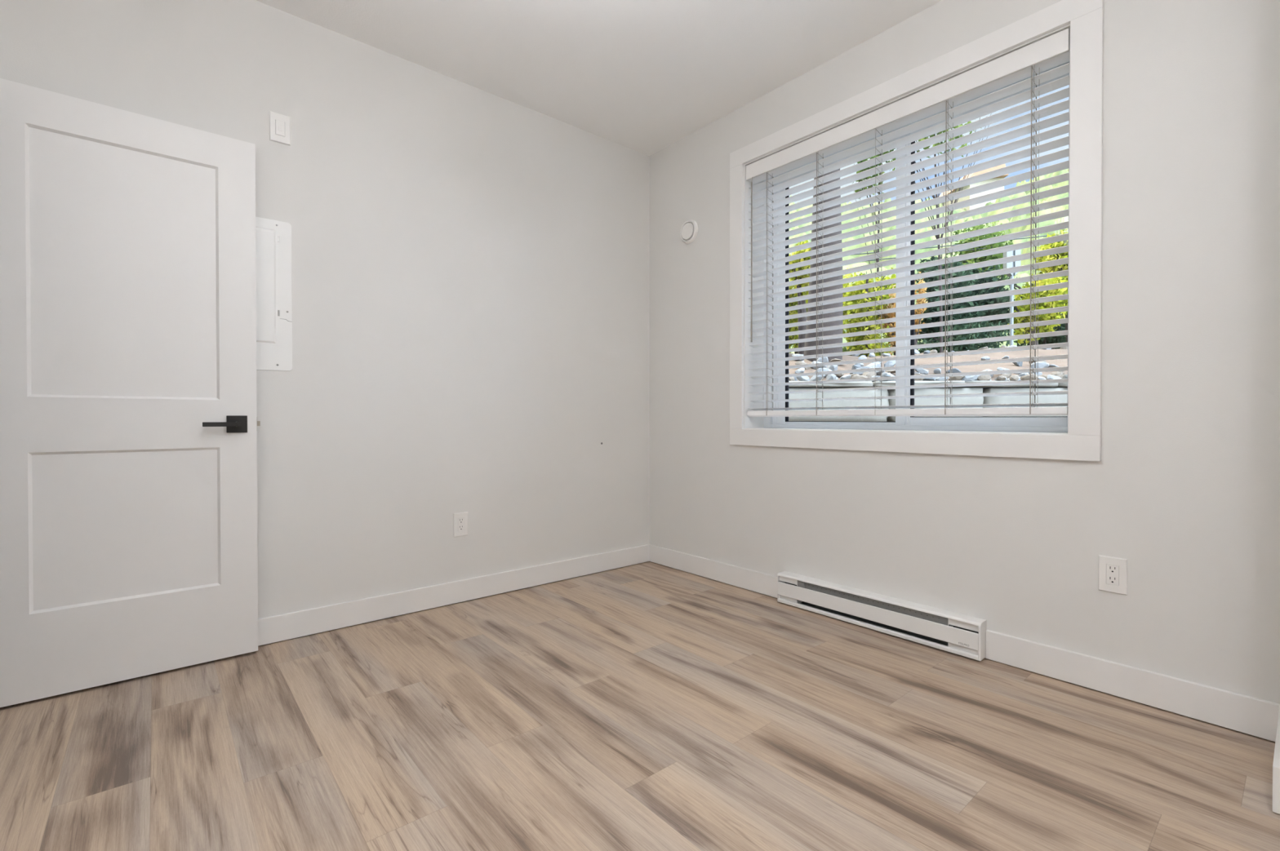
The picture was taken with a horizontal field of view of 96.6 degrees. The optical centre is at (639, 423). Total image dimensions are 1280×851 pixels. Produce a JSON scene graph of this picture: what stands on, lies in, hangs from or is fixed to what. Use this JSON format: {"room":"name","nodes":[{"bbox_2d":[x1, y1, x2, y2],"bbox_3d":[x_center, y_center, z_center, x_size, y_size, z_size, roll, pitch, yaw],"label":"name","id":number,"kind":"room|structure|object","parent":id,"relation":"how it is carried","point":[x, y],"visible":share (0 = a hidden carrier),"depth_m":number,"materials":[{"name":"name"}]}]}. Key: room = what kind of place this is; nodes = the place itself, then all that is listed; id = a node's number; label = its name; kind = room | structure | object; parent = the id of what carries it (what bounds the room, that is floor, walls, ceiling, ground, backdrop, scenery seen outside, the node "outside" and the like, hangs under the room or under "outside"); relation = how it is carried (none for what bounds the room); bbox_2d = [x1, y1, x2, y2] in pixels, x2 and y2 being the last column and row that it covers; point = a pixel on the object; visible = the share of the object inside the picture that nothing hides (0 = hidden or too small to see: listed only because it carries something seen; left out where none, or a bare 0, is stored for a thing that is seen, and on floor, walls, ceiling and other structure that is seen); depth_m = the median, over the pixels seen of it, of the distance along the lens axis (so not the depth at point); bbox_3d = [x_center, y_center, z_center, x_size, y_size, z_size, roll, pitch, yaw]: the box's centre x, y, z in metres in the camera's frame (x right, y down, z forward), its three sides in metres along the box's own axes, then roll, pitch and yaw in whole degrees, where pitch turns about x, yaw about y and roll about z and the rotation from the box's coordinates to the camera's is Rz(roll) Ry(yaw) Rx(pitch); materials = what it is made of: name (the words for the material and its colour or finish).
{"room":"empty bedroom","nodes":[
{"label":"empty bedroom","id":0,"kind":"room"},
{"bbox_2d":[0,0,649,644],"bbox_3d":[-1.055,-0.412,2.893,3.310,2.673,0.120,0,1,-40],"label":"wall","id":1,"kind":"structure","parent":0,"point":[470,264],"depth_m":2.76,"materials":[{"name":"paint"}]},
{"bbox_2d":[255,217,292,371],"bbox_3d":[-1.627,-0.535,2.321,0.364,0.632,0.009,0,1,-40],"label":"electrical panel","id":2,"kind":"object","parent":1,"relation":"attached to","point":[273,237],"visible":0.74,"depth_m":2.39,"materials":[{"name":"white metal"}]},
{"bbox_2d":[269,111,290,146],"bbox_3d":[-1.519,-1.244,2.408,0.076,0.121,0.008,0,1,-40],"label":"wall switch","id":3,"kind":"object","parent":1,"relation":"attached to","point":[282,135],"visible":1,"depth_m":2.41,"materials":[{"name":"white plastic"}]},
{"bbox_2d":[257,544,649,646],"bbox_3d":[-1.057,0.866,2.813,2.950,0.111,0.014,0,1,-40],"label":"baseboard","id":4,"kind":"structure","parent":1,"relation":"attached to","point":[276,628],"depth_m":2.82,"materials":[{"name":"paint"}]},
{"bbox_2d":[453,511,467,537],"bbox_3d":[-0.920,0.523,2.931,0.076,0.121,0.006,0,1,-40],"label":"wall outlet","id":5,"kind":"object","parent":1,"relation":"attached to","point":[460,519],"visible":1,"depth_m":2.93,"materials":[{"name":"white plastic"}]},
{"bbox_2d":[457,517,464,531],"bbox_3d":[-0.920,0.523,2.931,0.033,0.067,0.006,0,1,-40],"label":"receptacle","id":6,"kind":"object","parent":5,"relation":"attached to","point":[460,520],"depth_m":2.93,"materials":[{"name":"white plastic"}]},
{"bbox_2d":[255,0,942,155],"bbox_3d":[0.116,-1.798,1.502,3.310,0.120,3.740,0,1,-40],"label":"ceiling","id":7,"kind":"structure","parent":0,"point":[641,76],"depth_m":2.64,"materials":[{"name":"paint"}]},
{"bbox_2d":[0,561,1279,850],"bbox_3d":[-0.037,0.936,1.392,3.237,0.001,3.500,0,1,-40],"label":"floor","id":8,"kind":"structure","parent":0,"point":[649,706],"depth_m":1.63,"materials":[{"name":"laminate"}]},
{"bbox_2d":[789,168,1068,355],"bbox_3d":[43.752,-33.052,98.364,178.446,62.461,93.577,0,1,-40],"label":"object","id":9,"kind":"structure","parent":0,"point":[1024,273],"depth_m":30.73,"materials":[{"name":"plant"}]},
{"bbox_2d":[919,220,1013,281],"bbox_3d":[9.437,-3.679,15.867,2.414,3.734,2.679,0,0,-2],"label":"tree","id":10,"kind":"object","parent":9,"relation":"on","point":[999,255],"visible":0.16,"depth_m":15.14,"materials":[{"name":"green plant"}]},
{"bbox_2d":[933,164,1008,210],"bbox_3d":[33.095,-22.382,57.562,3.700,4.700,7.000,0,0,0],"label":"house","id":11,"kind":"structure","parent":9,"relation":"on","point":[983,204],"depth_m":54.57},
{"bbox_2d":[648,0,1279,704],"bbox_3d":[1.325,-0.410,2.462,0.240,2.673,3.620,0,1,-40],"label":"wall","id":12,"kind":"structure","parent":0,"point":[1184,487],"depth_m":1.94,"materials":[{"name":"paint"}]},
{"bbox_2d":[680,219,697,244],"bbox_3d":[0.294,-1.162,3.464,0.025,0.141,0.141,0,1,-40],"label":"smoke detector","id":13,"kind":"object","parent":12,"relation":"attached to","point":[689,229],"visible":1,"depth_m":3.45,"materials":[{"name":"white plastic"}]},
{"bbox_2d":[777,571,986,661],"bbox_3d":[1.033,0.846,2.582,0.063,0.147,0.945,0,1,-40],"label":"baseboard heater","id":14,"kind":"object","parent":12,"relation":"attached to","point":[953,633],"visible":1,"depth_m":2.49,"materials":[{"name":"white metal"}]},
{"bbox_2d":[777,571,986,631],"bbox_3d":[1.034,0.789,2.582,0.062,0.030,0.945,0,1,-40],"label":"cover","id":15,"kind":"object","parent":14,"relation":"attached to","point":[921,612],"depth_m":2.51,"materials":[{"name":"white metal"}]},
{"bbox_2d":[729,0,1103,462],"bbox_3d":[1.139,-0.692,2.664,0.258,1.639,1.656,0,1,-40],"label":"window","id":16,"kind":"structure","parent":12,"relation":"in","point":[1077,436],"depth_m":2.35,"materials":[{"name":"paint"}]},
{"bbox_2d":[746,27,1070,417],"bbox_3d":[1.081,-0.722,2.616,0.076,1.386,1.458,0,1,-41],"label":"window blind","id":17,"kind":"object","parent":16,"relation":"attached to","point":[1052,51],"visible":0.93,"depth_m":2.45,"materials":[{"name":"paint"}]},
{"bbox_2d":[649,544,1279,742],"bbox_3d":[0.965,0.865,2.701,0.014,0.111,2.775,0,1,-40],"label":"baseboard","id":18,"kind":"structure","parent":12,"relation":"attached to","point":[1257,717],"depth_m":1.95,"materials":[{"name":"paint"}]},
{"bbox_2d":[1098,555,1127,595],"bbox_3d":[1.611,0.519,1.944,0.006,0.121,0.076,0,1,-40],"label":"wall outlet","id":19,"kind":"object","parent":12,"relation":"attached to","point":[1113,571],"visible":1,"depth_m":1.94,"materials":[{"name":"white plastic"}]},
{"bbox_2d":[1106,564,1119,586],"bbox_3d":[1.611,0.519,1.943,0.006,0.067,0.033,0,1,-40],"label":"receptacle","id":20,"kind":"object","parent":19,"relation":"attached to","point":[1112,571],"depth_m":1.94,"materials":[{"name":"white plastic"}]},
{"bbox_3d":[1.736,-0.402,1.451,0.443,2.673,0.115,0,1,-40],"label":"wall","id":21,"kind":"structure","parent":0,"visible":0},
{"bbox_2d":[1272,706,1279,814],"bbox_3d":[1.722,0.874,1.457,0.443,0.111,0.129,0,1,-40],"label":"baseboard","id":22,"kind":"structure","parent":21,"relation":"attached to","point":[1276,765],"depth_m":1.36,"materials":[{"name":"paint"}]},
{"label":"outside","id":23,"kind":"structure","parent":0,"visible":0},
{"bbox_3d":[4.517,0.593,9.525,13.760,0.150,21.000,0,1,-40],"label":"ground","id":24,"kind":"structure","parent":23,"visible":0},
{"bbox_3d":[1.941,0.409,5.936,1.103,0.296,1.017,0,1,-40],"label":"stone block","id":25,"kind":"object","parent":24,"relation":"on","visible":0},
{"bbox_3d":[2.198,0.126,5.932,0.751,0.261,0.707,0,1,-40],"label":"stone block","id":26,"kind":"object","parent":25,"relation":"on","visible":0},
{"bbox_2d":[788,387,888,422],"bbox_3d":[1.924,-0.181,5.936,1.199,0.348,0.464,0,0,0],"label":"stone block","id":27,"kind":"object","parent":26,"relation":"on","point":[876,402],"visible":0.34,"depth_m":5.72,"materials":[{"name":"stone"}]},
{"bbox_2d":[788,381,873,388],"bbox_3d":[1.894,-0.391,5.929,0.918,0.066,0.516,0,0,0],"label":"capstone","id":28,"kind":"object","parent":27,"relation":"on","point":[862,384],"visible":0.48,"depth_m":5.70,"materials":[{"name":"concrete"}]},
{"bbox_2d":[788,377,795,381],"bbox_3d":[1.554,-0.452,5.893,0.083,0.096,0.154,0,0,-4],"label":"rock","id":29,"kind":"object","parent":28,"relation":"on","point":[790,379],"visible":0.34,"depth_m":5.83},
{"bbox_2d":[795,376,809,381],"bbox_3d":[1.677,-0.457,5.880,0.132,0.096,0.094,0,0,-1],"label":"rock","id":30,"kind":"object","parent":28,"relation":"on","point":[799,378],"visible":0.57,"depth_m":5.85,"materials":[{"name":"stone"}]},
{"bbox_2d":[809,374,825,381],"bbox_3d":[1.822,-0.466,5.866,0.100,0.106,0.201,0,1,-29],"label":"rock","id":31,"kind":"object","parent":28,"relation":"on","point":[813,378],"visible":0.52,"depth_m":5.83,"materials":[{"name":"stone"}]},
{"bbox_2d":[826,374,835,380],"bbox_3d":[1.975,-0.463,5.888,0.093,0.080,0.112,0,1,-38],"label":"rock","id":32,"kind":"object","parent":28,"relation":"on","point":[829,377],"visible":0.68,"depth_m":5.85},
{"bbox_2d":[840,374,850,379],"bbox_3d":[2.106,-0.454,5.859,0.112,0.084,0.110,0,0,19],"label":"rock","id":33,"kind":"object","parent":28,"relation":"on","point":[846,376],"visible":0.63,"depth_m":5.83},
{"bbox_2d":[851,374,866,378],"bbox_3d":[2.254,-0.458,5.860,0.158,0.083,0.090,0,0,3],"label":"rock","id":34,"kind":"object","parent":28,"relation":"on","point":[855,376],"visible":0.52,"depth_m":5.83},
{"bbox_3d":[2.994,0.407,5.933,0.912,0.296,0.875,0,1,-40],"label":"stone block","id":35,"kind":"object","parent":24,"relation":"on","visible":0},
{"bbox_3d":[2.993,0.124,5.937,0.929,0.261,0.861,0,1,-40],"label":"stone block","id":36,"kind":"object","parent":35,"relation":"on","visible":0},
{"bbox_2d":[886,388,983,422],"bbox_3d":[3.008,-0.183,5.936,0.953,0.346,0.460,0,0,-2],"label":"stone block","id":37,"kind":"object","parent":36,"relation":"on","point":[968,400],"visible":0.26,"depth_m":5.72,"materials":[{"name":"stone"}]},
{"bbox_2d":[869,381,964,388],"bbox_3d":[2.824,-0.392,5.928,0.919,0.066,0.516,0,0,0],"label":"capstone","id":38,"kind":"object","parent":37,"relation":"on","point":[877,384],"visible":0.34,"depth_m":5.70,"materials":[{"name":"concrete"}]},
{"bbox_2d":[881,372,895,381],"bbox_3d":[2.686,-0.476,6.110,0.175,0.131,0.138,0,1,-38],"label":"rock","id":39,"kind":"object","parent":38,"relation":"on","point":[883,373],"visible":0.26,"depth_m":6.07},
{"bbox_2d":[914,373,923,381],"bbox_3d":[2.851,-0.458,5.877,0.131,0.104,0.100,0,1,36],"label":"rock","id":40,"kind":"object","parent":38,"relation":"on","point":[915,374],"visible":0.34,"depth_m":5.83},
{"bbox_2d":[922,377,934,381],"bbox_3d":[2.969,-0.463,5.893,0.134,0.074,0.128,0,1,27],"label":"rock","id":41,"kind":"object","parent":38,"relation":"on","point":[924,379],"visible":0.43,"depth_m":5.85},
{"bbox_2d":[935,377,948,381],"bbox_3d":[3.100,-0.449,5.854,0.118,0.080,0.094,0,0,8],"label":"rock","id":42,"kind":"object","parent":38,"relation":"on","point":[939,379],"visible":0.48,"depth_m":5.82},
{"bbox_2d":[947,376,963,381],"bbox_3d":[3.239,-0.456,5.861,0.084,0.102,0.160,0,0,-22],"label":"rock","id":43,"kind":"object","parent":38,"relation":"on","point":[954,378],"visible":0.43,"depth_m":5.81,"materials":[{"name":"stone"}]},
{"bbox_3d":[3.821,0.407,5.937,0.775,0.296,0.749,0,1,-40],"label":"stone block","id":44,"kind":"object","parent":24,"relation":"on","visible":0},
{"bbox_3d":[3.904,0.126,5.940,0.900,0.262,0.851,0,1,-40],"label":"stone block","id":45,"kind":"object","parent":44,"relation":"on","visible":0},
{"bbox_2d":[982,387,1067,417],"bbox_3d":[3.965,-0.182,5.935,0.944,0.346,0.458,0,0,0],"label":"stone block","id":46,"kind":"object","parent":45,"relation":"on","point":[1060,398],"visible":0.31,"depth_m":5.72,"materials":[{"name":"stone"}]},
{"bbox_2d":[952,381,1058,388],"bbox_3d":[3.754,-0.393,5.928,0.921,0.067,0.510,0,0,1],"label":"capstone","id":47,"kind":"object","parent":46,"relation":"on","point":[1051,384],"visible":0.42,"depth_m":5.70,"materials":[{"name":"concrete"}]},
{"bbox_2d":[963,375,977,382],"bbox_3d":[3.394,-0.455,5.849,0.129,0.088,0.146,0,1,30],"label":"rock","id":48,"kind":"object","parent":47,"relation":"on","point":[971,378],"visible":0.72,"depth_m":5.80,"materials":[{"name":"stone"}]},
{"bbox_2d":[977,374,991,381],"bbox_3d":[3.550,-0.457,5.892,0.137,0.085,0.082,0,0,-7],"label":"rock","id":49,"kind":"object","parent":47,"relation":"on","point":[986,377],"visible":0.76,"depth_m":5.86,"materials":[{"name":"stone"}]},
{"bbox_2d":[995,375,1005,381],"bbox_3d":[3.717,-0.451,5.883,0.100,0.071,0.092,0,1,-38],"label":"rock","id":50,"kind":"object","parent":47,"relation":"on","point":[1000,378],"visible":0.86,"depth_m":5.85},
{"bbox_2d":[1008,374,1018,381],"bbox_3d":[3.847,-0.458,5.866,0.124,0.071,0.071,0,1,-40],"label":"rock","id":51,"kind":"object","parent":47,"relation":"on","point":[1013,378],"visible":0.91,"depth_m":5.83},
{"bbox_2d":[1019,373,1038,380],"bbox_3d":[4.008,-0.465,5.874,0.106,0.085,0.167,0,1,-30],"label":"rock","id":52,"kind":"object","parent":47,"relation":"on","point":[1026,377],"visible":0.57,"depth_m":5.84,"materials":[{"name":"stone"}]},
{"bbox_3d":[4.583,0.406,5.943,0.839,0.297,0.802,0,1,-40],"label":"stone block","id":53,"kind":"object","parent":24,"relation":"on","visible":0},
{"bbox_3d":[4.824,0.123,5.932,0.926,0.261,0.882,0,1,-40],"label":"stone block","id":54,"kind":"object","parent":53,"relation":"on","visible":0},
{"bbox_3d":[4.868,-0.183,5.932,0.861,0.346,0.818,0,1,-40],"label":"stone block","id":55,"kind":"object","parent":54,"relation":"on","visible":0},
{"bbox_2d":[1040,382,1067,388],"bbox_3d":[4.684,-0.393,5.927,0.918,0.065,0.516,0,0,0],"label":"capstone","id":56,"kind":"object","parent":55,"relation":"on","point":[1060,384],"visible":0.1,"depth_m":5.75,"materials":[{"name":"concrete"}]},
{"bbox_2d":[1046,374,1061,379],"bbox_3d":[4.272,-0.457,5.886,0.124,0.084,0.122,0,1,-35],"label":"rock","id":57,"kind":"object","parent":56,"relation":"on","point":[1049,376],"visible":0.56,"depth_m":5.86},
{"bbox_3d":[-1.060,-0.393,0.435,0.120,2.673,3.620,0,1,-40],"label":"wall","id":58,"kind":"structure","parent":0,"visible":0},
{"bbox_2d":[0,78,260,707],"bbox_3d":[-1.834,-0.096,2.051,0.784,2.032,0.133,0,1,-40],"label":"door","id":59,"kind":"structure","parent":58,"relation":"in","point":[129,423],"depth_m":2.03,"materials":[{"name":"paint"}]},
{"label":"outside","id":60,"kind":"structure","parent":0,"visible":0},
{"bbox_2d":[788,348,1067,388],"bbox_3d":[6.599,-0.397,9.758,12.800,1.923,7.480,0,0,0],"label":"terrace","id":61,"kind":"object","parent":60,"point":[1013,354],"visible":0.12,"depth_m":7.43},
{"bbox_2d":[791,354,804,360],"bbox_3d":[2.117,-0.880,7.660,0.185,0.097,0.121,0,1,44],"label":"rock","id":62,"kind":"object","parent":61,"relation":"on","point":[793,355],"visible":0.5,"depth_m":7.63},
{"bbox_2d":[788,280,808,354],"bbox_3d":[2.645,-1.620,9.384,0.676,1.545,0.692,0,1,-40],"label":"shrub","id":63,"kind":"object","parent":61,"relation":"on","point":[792,295],"visible":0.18,"depth_m":9.26,"materials":[{"name":"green plant"}]},
{"bbox_2d":[789,240,810,355],"bbox_3d":[2.543,-1.856,8.848,0.848,2.051,0.599,0,0,4],"label":"tree","id":64,"kind":"object","parent":61,"relation":"on","point":[806,284],"visible":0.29,"depth_m":8.83,"materials":[{"name":"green plant"}]},
{"bbox_2d":[795,368,804,373],"bbox_3d":[1.831,-0.584,6.533,0.110,0.092,0.169,0,0,17],"label":"rock","id":65,"kind":"object","parent":61,"relation":"on","point":[801,370],"visible":0.71,"depth_m":6.47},
{"bbox_2d":[795,361,809,369],"bbox_3d":[1.954,-0.677,6.829,0.159,0.126,0.171,0,1,-32],"label":"rock","id":66,"kind":"object","parent":61,"relation":"on","point":[797,362],"visible":0.42,"depth_m":6.77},
{"bbox_2d":[810,360,826,369],"bbox_3d":[2.133,-0.680,6.813,0.194,0.122,0.142,0,0,10],"label":"rock","id":67,"kind":"object","parent":61,"relation":"on","point":[814,362],"visible":0.33,"depth_m":6.77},
{"bbox_2d":[817,357,828,363],"bbox_3d":[2.280,-0.775,7.164,0.151,0.119,0.154,0,1,37],"label":"rock","id":68,"kind":"object","parent":61,"relation":"on","point":[820,359],"visible":0.48,"depth_m":7.12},
{"bbox_2d":[804,168,843,362],"bbox_3d":[2.593,-4.212,8.062,2.428,7.029,2.272,0,1,-40],"label":"tree","id":69,"kind":"object","parent":61,"relation":"on","point":[839,349],"visible":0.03,"depth_m":7.69,"materials":[{"name":"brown plant"}]},
{"bbox_2d":[814,368,832,377],"bbox_3d":[2.055,-0.559,6.339,0.162,0.105,0.172,0,1,-31],"label":"rock","id":70,"kind":"object","parent":61,"relation":"on","point":[820,370],"visible":0.34,"depth_m":6.30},
{"bbox_2d":[826,364,837,371],"bbox_3d":[2.190,-0.607,6.542,0.136,0.117,0.179,0,1,-40],"label":"rock","id":71,"kind":"object","parent":61,"relation":"on","point":[833,368],"visible":0.33,"depth_m":6.46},
{"bbox_2d":[830,358,843,362],"bbox_3d":[2.492,-0.769,7.169,0.211,0.080,0.117,0,1,40],"label":"rock","id":72,"kind":"object","parent":61,"relation":"on","point":[835,359],"visible":0.44,"depth_m":7.14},
{"bbox_2d":[832,373,844,377],"bbox_3d":[2.205,-0.543,6.339,0.070,0.083,0.168,0,0,-22],"label":"rock","id":73,"kind":"object","parent":61,"relation":"on","point":[836,375],"visible":0.44,"depth_m":6.29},
{"bbox_2d":[851,364,862,369],"bbox_3d":[2.595,-0.655,6.832,0.101,0.084,0.094,0,0,-14],"label":"rock","id":74,"kind":"object","parent":61,"relation":"on","point":[854,366],"visible":0.6,"depth_m":6.80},
{"bbox_2d":[857,355,866,359],"bbox_3d":[2.966,-0.858,7.634,0.120,0.091,0.100,0,0,-16],"label":"rock","id":75,"kind":"object","parent":61,"relation":"on","point":[861,357],"visible":0.59,"depth_m":7.60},
{"bbox_2d":[855,366,871,375],"bbox_3d":[2.560,-0.585,6.554,0.238,0.130,0.115,0,1,36],"label":"rock","id":76,"kind":"object","parent":61,"relation":"on","point":[862,367],"visible":0.25,"depth_m":6.51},
{"bbox_2d":[842,342,893,355],"bbox_3d":[4.293,-1.220,10.947,1.483,0.641,1.101,0,0,9],"label":"shrub","id":77,"kind":"object","parent":61,"relation":"on","point":[844,349],"visible":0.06,"depth_m":10.72,"materials":[{"name":"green plant"}]},
{"bbox_2d":[842,267,896,356],"bbox_3d":[4.160,-1.899,10.428,1.441,2.024,1.132,0,1,30],"label":"shrub","id":78,"kind":"object","parent":61,"relation":"on","point":[868,337],"visible":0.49,"depth_m":10.21,"materials":[{"name":"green plant"}]},
{"bbox_2d":[862,371,876,377],"bbox_3d":[2.544,-0.527,6.335,0.203,0.148,0.116,0,1,-37],"label":"rock","id":79,"kind":"object","parent":61,"relation":"on","point":[868,375],"visible":0.39,"depth_m":6.29,"materials":[{"name":"stone"}]},
{"bbox_2d":[868,352,875,357],"bbox_3d":[3.514,-1.018,8.632,0.093,0.100,0.101,0,1,41],"label":"rock","id":80,"kind":"object","parent":61,"relation":"on","point":[871,355],"visible":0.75,"depth_m":8.60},
{"bbox_2d":[866,362,880,368],"bbox_3d":[2.789,-0.674,6.830,0.192,0.116,0.128,0,1,-32],"label":"rock","id":81,"kind":"object","parent":61,"relation":"on","point":[874,365],"visible":0.52,"depth_m":6.79,"materials":[{"name":"stone"}]},
{"bbox_2d":[853,148,896,338],"bbox_3d":[4.438,-3.341,10.915,1.015,4.841,0.956,0,1,-40],"label":"tree","id":82,"kind":"object","parent":61,"relation":"on","point":[886,152],"visible":0.09,"depth_m":10.88,"materials":[{"name":"brown plant"}]},
{"bbox_2d":[875,370,885,375],"bbox_3d":[2.727,-0.580,6.521,0.105,0.089,0.173,0,1,-26],"label":"rock","id":83,"kind":"object","parent":61,"relation":"on","point":[878,373],"visible":0.33,"depth_m":6.47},
{"bbox_2d":[881,353,890,356],"bbox_3d":[3.655,-0.992,8.465,0.133,0.082,0.101,0,0,-19],"label":"rock","id":84,"kind":"object","parent":61,"relation":"on","point":[882,354],"visible":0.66,"depth_m":8.42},
{"bbox_2d":[878,284,895,355],"bbox_3d":[4.461,-1.620,9.892,0.571,1.509,0.455,0,0,-8],"label":"shrub","id":85,"kind":"object","parent":61,"relation":"on","point":[891,315],"visible":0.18,"depth_m":9.86,"materials":[{"name":"brown plant"}]},
{"bbox_2d":[884,360,895,367],"bbox_3d":[3.013,-0.690,6.848,0.141,0.136,0.198,0,1,34],"label":"rock","id":86,"kind":"object","parent":61,"relation":"on","point":[890,363],"visible":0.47,"depth_m":6.77,"materials":[{"name":"stone"}]},
{"bbox_2d":[885,369,895,373],"bbox_3d":[2.887,-0.588,6.535,0.157,0.059,0.105,0,1,31],"label":"rock","id":87,"kind":"object","parent":61,"relation":"on","point":[887,371],"visible":0.39,"depth_m":6.51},
{"bbox_2d":[914,271,928,351],"bbox_3d":[5.142,-1.849,10.597,0.380,1.891,0.328,0,1,29],"label":"shrub","id":88,"kind":"object","parent":61,"relation":"on","point":[917,322],"visible":0.38,"depth_m":10.54,"materials":[{"name":"brown plant"}]},
{"bbox_2d":[915,368,928,374],"bbox_3d":[3.250,-0.593,6.573,0.144,0.082,0.087,0,1,45],"label":"rock","id":89,"kind":"object","parent":61,"relation":"on","point":[923,371],"visible":0.84,"depth_m":6.53,"materials":[{"name":"stone"}]},
{"bbox_2d":[923,350,930,354],"bbox_3d":[4.279,-1.045,8.511,0.083,0.078,0.086,0,1,-34],"label":"rock","id":90,"kind":"object","parent":61,"relation":"on","point":[927,352],"visible":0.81,"depth_m":8.49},
{"bbox_2d":[929,350,937,353],"bbox_3d":[4.439,-1.055,8.670,0.152,0.114,0.091,0,0,14],"label":"rock","id":91,"kind":"object","parent":61,"relation":"on","point":[931,351],"visible":0.43,"depth_m":8.63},
{"bbox_2d":[933,368,941,373],"bbox_3d":[3.435,-0.588,6.569,0.102,0.076,0.086,0,1,-40],"label":"rock","id":92,"kind":"object","parent":61,"relation":"on","point":[938,371],"visible":0.78,"depth_m":6.53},
{"bbox_2d":[915,256,986,350],"bbox_3d":[6.654,-2.288,12.473,1.762,2.885,1.500,0,1,-40],"label":"tree","id":93,"kind":"object","parent":61,"relation":"on","point":[966,294],"visible":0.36,"depth_m":12.11,"materials":[{"name":"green plant"}]},
{"bbox_2d":[915,116,989,353],"bbox_3d":[5.250,-3.728,10.023,2.244,5.700,1.320,0,0,-21],"label":"tree","id":94,"kind":"object","parent":61,"relation":"on","point":[937,237],"visible":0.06,"depth_m":10.10,"materials":[{"name":"brown plant"}]},
{"bbox_2d":[946,368,961,373],"bbox_3d":[3.613,-0.582,6.578,0.178,0.095,0.096,0,1,29],"label":"rock","id":95,"kind":"object","parent":61,"relation":"on","point":[954,370],"visible":0.49,"depth_m":6.54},
{"bbox_2d":[917,315,1015,353],"bbox_3d":[6.467,-1.489,11.444,2.052,1.123,1.996,0,1,-40],"label":"shrub","id":96,"kind":"object","parent":61,"relation":"on","point":[968,326],"visible":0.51,"depth_m":10.83,"materials":[{"name":"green plant"}]},
{"bbox_2d":[980,356,990,360],"bbox_3d":[4.607,-0.853,7.616,0.106,0.068,0.101,0,1,-34],"label":"rock","id":97,"kind":"object","parent":61,"relation":"on","point":[983,358],"visible":0.67,"depth_m":7.58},
{"bbox_2d":[957,264,1025,337],"bbox_3d":[8.088,-2.411,13.398,1.919,2.748,1.621,0,0,17],"label":"tree","id":98,"kind":"object","parent":61,"relation":"on","point":[997,289],"visible":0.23,"depth_m":13.03,"materials":[{"name":"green plant"}]},
{"bbox_2d":[996,367,1008,374],"bbox_3d":[4.158,-0.585,6.527,0.153,0.105,0.120,0,0,-18],"label":"rock","id":99,"kind":"object","parent":61,"relation":"on","point":[997,368],"visible":0.4,"depth_m":6.49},
{"bbox_2d":[1000,373,1011,378],"bbox_3d":[4.064,-0.517,6.337,0.165,0.106,0.088,0,1,-29],"label":"rock","id":100,"kind":"object","parent":61,"relation":"on","point":[1007,375],"visible":0.38,"depth_m":6.29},
{"bbox_2d":[1003,248,1021,346],"bbox_3d":[6.181,-1.929,9.485,0.230,2.011,0.100,0,0,0],"label":"sign post","id":101,"kind":"object","parent":61,"relation":"on","point":[1015,264],"visible":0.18,"depth_m":9.46,"materials":[{"name":"metal"}]},
{"bbox_2d":[1012,361,1022,366],"bbox_3d":[4.758,-0.752,7.209,0.119,0.106,0.124,0,1,-28],"label":"rock","id":102,"kind":"object","parent":61,"relation":"on","point":[1020,363],"visible":0.61,"depth_m":7.15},
{"bbox_2d":[1018,373,1028,377],"bbox_3d":[4.242,-0.523,6.327,0.092,0.087,0.131,0,1,-33],"label":"rock","id":103,"kind":"object","parent":61,"relation":"on","point":[1022,374],"visible":0.33,"depth_m":6.29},
{"bbox_2d":[1007,271,1067,345],"bbox_3d":[8.020,-1.994,11.445,1.304,2.124,1.025,0,1,-38],"label":"shrub","id":104,"kind":"object","parent":61,"relation":"on","point":[1042,329],"visible":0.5,"depth_m":11.26,"materials":[{"name":"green plant"}]},
{"bbox_2d":[1029,361,1048,368],"bbox_3d":[4.790,-0.680,6.861,0.200,0.109,0.124,0,0,15],"label":"rock","id":105,"kind":"object","parent":61,"relation":"on","point":[1041,364],"visible":0.59,"depth_m":6.80,"materials":[{"name":"stone"}]},
{"bbox_2d":[1013,323,1066,349],"bbox_3d":[9.434,-1.715,13.078,1.606,1.663,1.506,0,1,-40],"label":"shrub","id":106,"kind":"object","parent":61,"relation":"on","point":[1060,339],"visible":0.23,"depth_m":12.80,"materials":[{"name":"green plant"}]},
{"bbox_2d":[1033,227,1068,342],"bbox_3d":[9.059,-2.548,11.925,1.711,3.474,1.434,0,0,-24],"label":"tree","id":107,"kind":"object","parent":61,"relation":"on","point":[1061,255],"visible":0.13,"depth_m":11.82,"materials":[{"name":"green plant"}]},
{"bbox_2d":[1048,364,1058,367],"bbox_3d":[4.993,-0.657,6.865,0.148,0.093,0.144,0,1,-33],"label":"rock","id":108,"kind":"object","parent":61,"relation":"on","point":[1052,365],"visible":0.38,"depth_m":6.82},
{"bbox_2d":[1049,371,1064,376],"bbox_3d":[4.591,-0.512,6.290,0.191,0.101,0.139,0,1,-44],"label":"rock","id":109,"kind":"object","parent":61,"relation":"on","point":[1056,373],"visible":0.34,"depth_m":6.23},
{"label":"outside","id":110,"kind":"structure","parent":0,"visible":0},
{"bbox_2d":[852,234,1057,255],"bbox_3d":[8.849,-4.853,15.005,15.752,1.578,0.026,0,0,0],"label":"overhead cable","id":111,"kind":"object","parent":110,"point":[1055,234],"visible":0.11,"depth_m":14.99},
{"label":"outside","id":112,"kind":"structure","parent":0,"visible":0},
{"bbox_2d":[863,244,1008,262],"bbox_3d":[8.849,-4.693,15.006,15.752,1.778,0.026,0,0,0],"label":"overhead cable","id":113,"kind":"object","parent":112,"point":[1006,245],"visible":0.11,"depth_m":15.00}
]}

